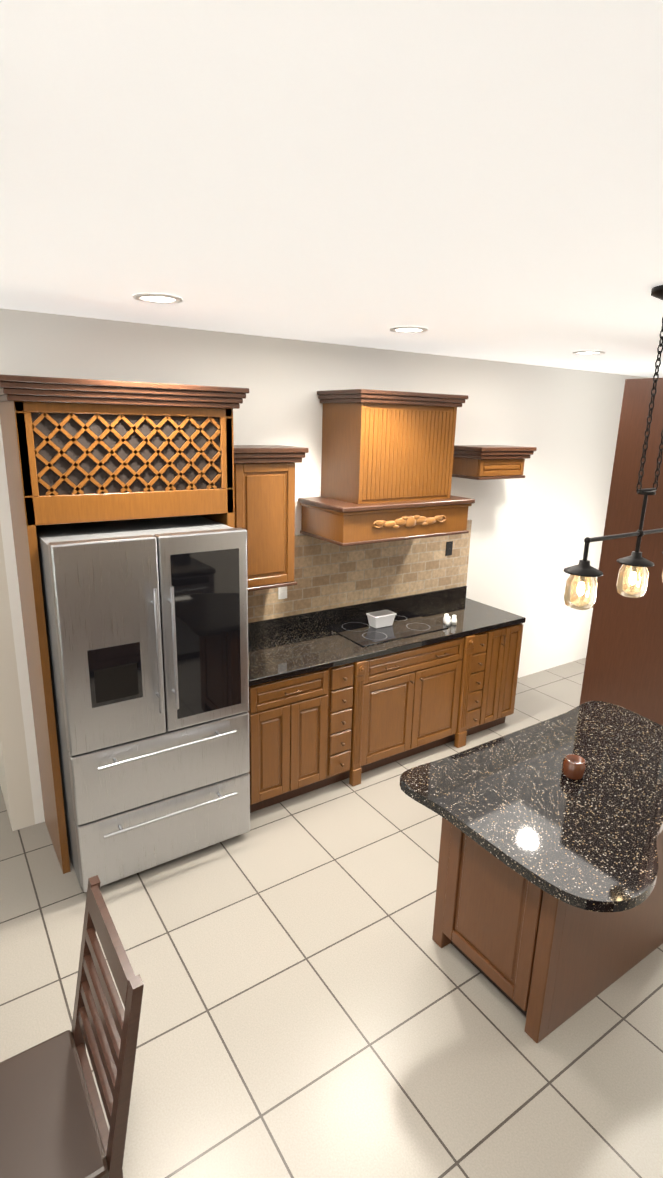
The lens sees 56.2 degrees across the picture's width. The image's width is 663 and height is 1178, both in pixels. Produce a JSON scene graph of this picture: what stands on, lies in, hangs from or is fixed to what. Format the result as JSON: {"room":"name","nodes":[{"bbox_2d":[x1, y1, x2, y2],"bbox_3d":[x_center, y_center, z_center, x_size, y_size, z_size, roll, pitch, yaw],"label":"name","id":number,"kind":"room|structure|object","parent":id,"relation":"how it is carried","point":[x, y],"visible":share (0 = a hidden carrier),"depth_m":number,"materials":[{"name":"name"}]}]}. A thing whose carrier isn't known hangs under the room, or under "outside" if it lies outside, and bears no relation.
{"room":"kitchen","nodes":[
{"label":"kitchen","id":0,"kind":"room"},
{"bbox_2d":[0,524,34,830],"bbox_3d":[-2.015,-0.077,3.615,0.120,2.800,0.962,-9,18,-33],"label":"wall jog","id":1,"kind":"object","parent":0,"point":[15,784],"visible":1,"depth_m":3.44,"materials":[{"name":"beige paint"}]},
{"bbox_2d":[0,308,650,823],"bbox_3d":[1.138,-0.419,5.176,6.900,2.800,0.120,-9,18,-33],"label":"wall","id":2,"kind":"structure","parent":0,"point":[538,524],"depth_m":4.74,"materials":[{"name":"white paint"}]},
{"bbox_2d":[234,445,308,591],"bbox_3d":[-0.452,-0.433,3.749,0.505,0.835,0.361,-9,18,-33],"label":"upper cabinet","id":3,"kind":"object","parent":2,"relation":"attached to","point":[264,485],"visible":0.73,"depth_m":3.65,"materials":[{"name":"brown wood"}]},
{"bbox_2d":[248,520,471,622],"bbox_3d":[0.162,-0.150,4.492,2.332,0.553,0.012,-9,18,-33],"label":"backsplash","id":4,"kind":"structure","parent":2,"relation":"attached to","point":[327,575],"depth_m":4.54,"materials":[{"name":"tile"}]},
{"bbox_2d":[278,586,286,598],"bbox_3d":[-0.329,0.011,4.186,0.070,0.115,0.008,-9,18,-33],"label":"electrical outlet","id":5,"kind":"object","parent":4,"relation":"attached to","point":[282,592],"visible":0.71,"depth_m":4.18,"materials":[{"name":"white plastic"}]},
{"bbox_2d":[445,541,452,555],"bbox_3d":[0.944,-0.325,4.971,0.070,0.115,0.008,-9,18,-33],"label":"electrical outlet","id":6,"kind":"object","parent":4,"relation":"attached to","point":[449,545],"visible":1,"depth_m":4.97,"materials":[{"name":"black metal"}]},
{"bbox_2d":[298,389,474,546],"bbox_3d":[0.391,-0.819,4.135,1.116,0.930,0.525,-9,18,-33],"label":"range hood","id":7,"kind":"object","parent":2,"relation":"attached to","point":[386,466],"visible":1,"depth_m":3.95,"materials":[{"name":"brown wood"}]},
{"bbox_2d":[452,445,536,479],"bbox_3d":[1.218,-0.973,4.750,0.600,0.235,0.361,-9,18,-33],"label":"upper cabinet","id":8,"kind":"object","parent":2,"relation":"attached to","point":[482,462],"visible":0.9,"depth_m":4.62,"materials":[{"name":"brown wood"}]},
{"bbox_2d":[0,658,662,1177],"bbox_3d":[1.231,1.699,2.823,9.820,0.050,6.650,-9,18,-33],"label":"floor","id":9,"kind":"structure","parent":0,"point":[318,1000],"depth_m":2.51,"materials":[{"name":"tile"}]},
{"bbox_2d":[0,875,143,1177],"bbox_3d":[-0.794,1.416,1.668,0.497,1.000,0.448,-9,18,-33],"label":"dining chair","id":10,"kind":"object","parent":9,"relation":"on","point":[53,1123],"visible":1,"depth_m":1.67,"materials":[{"name":"brown wood"}]},
{"bbox_2d":[0,375,248,873],"bbox_3d":[-1.077,0.185,3.370,1.136,2.470,0.585,-9,18,-33],"label":"surround","id":11,"kind":"object","parent":9,"relation":"on","point":[81,450],"visible":0.9,"depth_m":2.95,"materials":[{"name":"brown wood"}]},
{"bbox_2d":[36,515,249,891],"bbox_3d":[-1.012,0.544,3.353,0.910,1.790,0.817,-9,18,-33],"label":"refrigerator","id":12,"kind":"object","parent":9,"relation":"on","point":[146,621],"visible":1,"depth_m":3.02,"materials":[{"name":"grey metal"}]},
{"bbox_2d":[247,670,322,812],"bbox_3d":[-0.417,0.864,3.979,0.560,0.874,0.657,-9,18,-33],"label":"base cabinet","id":13,"kind":"object","parent":9,"relation":"on","point":[315,730],"depth_m":3.71,"materials":[{"name":"brown wood"}]},
{"bbox_2d":[319,662,354,787],"bbox_3d":[-0.109,0.817,4.180,0.318,0.874,0.657,-9,18,-33],"label":"base cabinet","id":14,"kind":"object","parent":9,"relation":"on","point":[338,681],"depth_m":3.92,"materials":[{"name":"brown wood"}]},
{"bbox_2d":[351,636,466,786],"bbox_3d":[0.399,0.741,4.509,1.042,0.874,0.657,-9,18,-33],"label":"base cabinet","id":15,"kind":"object","parent":9,"relation":"on","point":[409,702],"depth_m":4.23,"materials":[{"name":"brown wood"}]},
{"bbox_2d":[248,586,525,686],"bbox_3d":[0.329,0.259,4.329,2.332,0.142,0.645,-9,18,-33],"label":"countertop","id":16,"kind":"structure","parent":15,"relation":"on","point":[280,648],"depth_m":4.22,"materials":[{"name":"black stone"}]},
{"bbox_2d":[324,610,447,646],"bbox_3d":[0.390,0.269,4.402,0.755,0.007,0.470,-9,18,-33],"label":"cooktop","id":17,"kind":"object","parent":16,"relation":"in","point":[362,632],"visible":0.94,"depth_m":4.35,"materials":[{"name":"black glass"}]},
{"bbox_2d":[366,610,396,628],"bbox_3d":[0.353,0.216,4.405,0.192,0.092,0.112,-9,18,-33],"label":"baking dish","id":18,"kind":"object","parent":17,"relation":"on","point":[380,619],"visible":1,"depth_m":4.37,"materials":[{"name":"white ceramic"}]},
{"bbox_2d":[443,613,456,625],"bbox_3d":[0.851,0.219,4.508,0.104,0.072,0.094,-9,18,-33],"label":"salt","id":19,"kind":"object","parent":16,"relation":"on","point":[447,621],"visible":1,"depth_m":4.49,"materials":[{"name":"white ceramic"}]},
{"bbox_2d":[459,631,490,747],"bbox_3d":[0.887,0.667,4.827,0.288,0.874,0.657,-9,18,-33],"label":"base cabinet","id":20,"kind":"object","parent":9,"relation":"on","point":[478,645],"depth_m":4.57,"materials":[{"name":"brown wood"}]},
{"bbox_2d":[483,627,506,729],"bbox_3d":[1.066,0.640,4.943,0.239,0.874,0.657,-9,18,-33],"label":"base cabinet","id":21,"kind":"object","parent":9,"relation":"on","point":[496,661],"depth_m":4.68,"materials":[{"name":"brown wood"}]},
{"bbox_2d":[495,623,522,725],"bbox_3d":[1.188,0.622,5.022,0.245,0.874,0.657,-9,18,-33],"label":"base cabinet","id":22,"kind":"object","parent":9,"relation":"on","point":[512,638],"depth_m":4.77,"materials":[{"name":"brown wood"}]},
{"bbox_2d":[432,817,662,1042],"bbox_3d":[1.093,1.214,2.831,1.096,0.874,0.600,-9,18,-33],"label":"kitchen island","id":23,"kind":"object","parent":9,"relation":"on","point":[544,963],"visible":0.31,"depth_m":2.52,"materials":[{"name":"brown wood"}]},
{"bbox_2d":[400,701,662,911],"bbox_3d":[1.107,0.805,2.588,1.441,0.040,0.949,-9,18,-33],"label":"island countertop","id":24,"kind":"structure","parent":23,"relation":"on","point":[520,803],"depth_m":2.42,"materials":[{"name":"black stone"}]},
{"bbox_2d":[562,754,585,779],"bbox_3d":[1.012,0.743,2.588,0.091,0.075,0.092,-9,18,-33],"label":"candle jar","id":25,"kind":"object","parent":24,"relation":"on","point":[573,766],"visible":0.98,"depth_m":2.56,"materials":[{"name":"brown glass"}]},
{"bbox_2d":[579,378,662,725],"bbox_3d":[2.596,-0.065,4.354,1.427,2.620,0.679,-9,18,-33],"label":"pantry","id":26,"kind":"object","parent":9,"relation":"on","point":[624,663],"visible":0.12,"depth_m":4.01,"materials":[{"name":"brown wood"}]},
{"bbox_2d":[0,0,662,377],"bbox_3d":[1.303,-1.065,2.073,9.820,0.080,6.650,-9,18,-33],"label":"ceiling","id":27,"kind":"structure","parent":0,"point":[472,178],"depth_m":1.23,"materials":[{"name":"white paint"}]},
{"bbox_2d":[133,293,182,303],"bbox_3d":[-0.722,-1.208,2.584,0.200,0.008,0.200,-9,18,-33],"label":"recessed light","id":28,"kind":"object","parent":27,"relation":"in","point":[157,298],"visible":1,"depth_m":2.58,"materials":[{"name":"white"}]},
{"bbox_2d":[390,326,427,332],"bbox_3d":[0.406,-1.366,3.271,0.200,0.008,0.200,-9,18,-33],"label":"recessed light","id":29,"kind":"object","parent":27,"relation":"in","point":[407,329],"visible":1,"depth_m":3.26,"materials":[{"name":"white"}]},
{"bbox_2d":[573,350,604,354],"bbox_3d":[1.687,-1.550,4.069,0.200,0.008,0.200,-9,18,-33],"label":"recessed light","id":30,"kind":"object","parent":27,"relation":"in","point":[590,352],"visible":1,"depth_m":4.06,"materials":[{"name":"white"}]},
{"bbox_2d":[564,285,662,609],"bbox_3d":[1.191,-0.508,2.300,0.796,1.115,0.170,-9,18,-33],"label":"pendant light","id":31,"kind":"object","parent":27,"relation":"hanging from","point":[582,583],"visible":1,"depth_m":2.26,"materials":[{"name":"black metal"}]}
]}

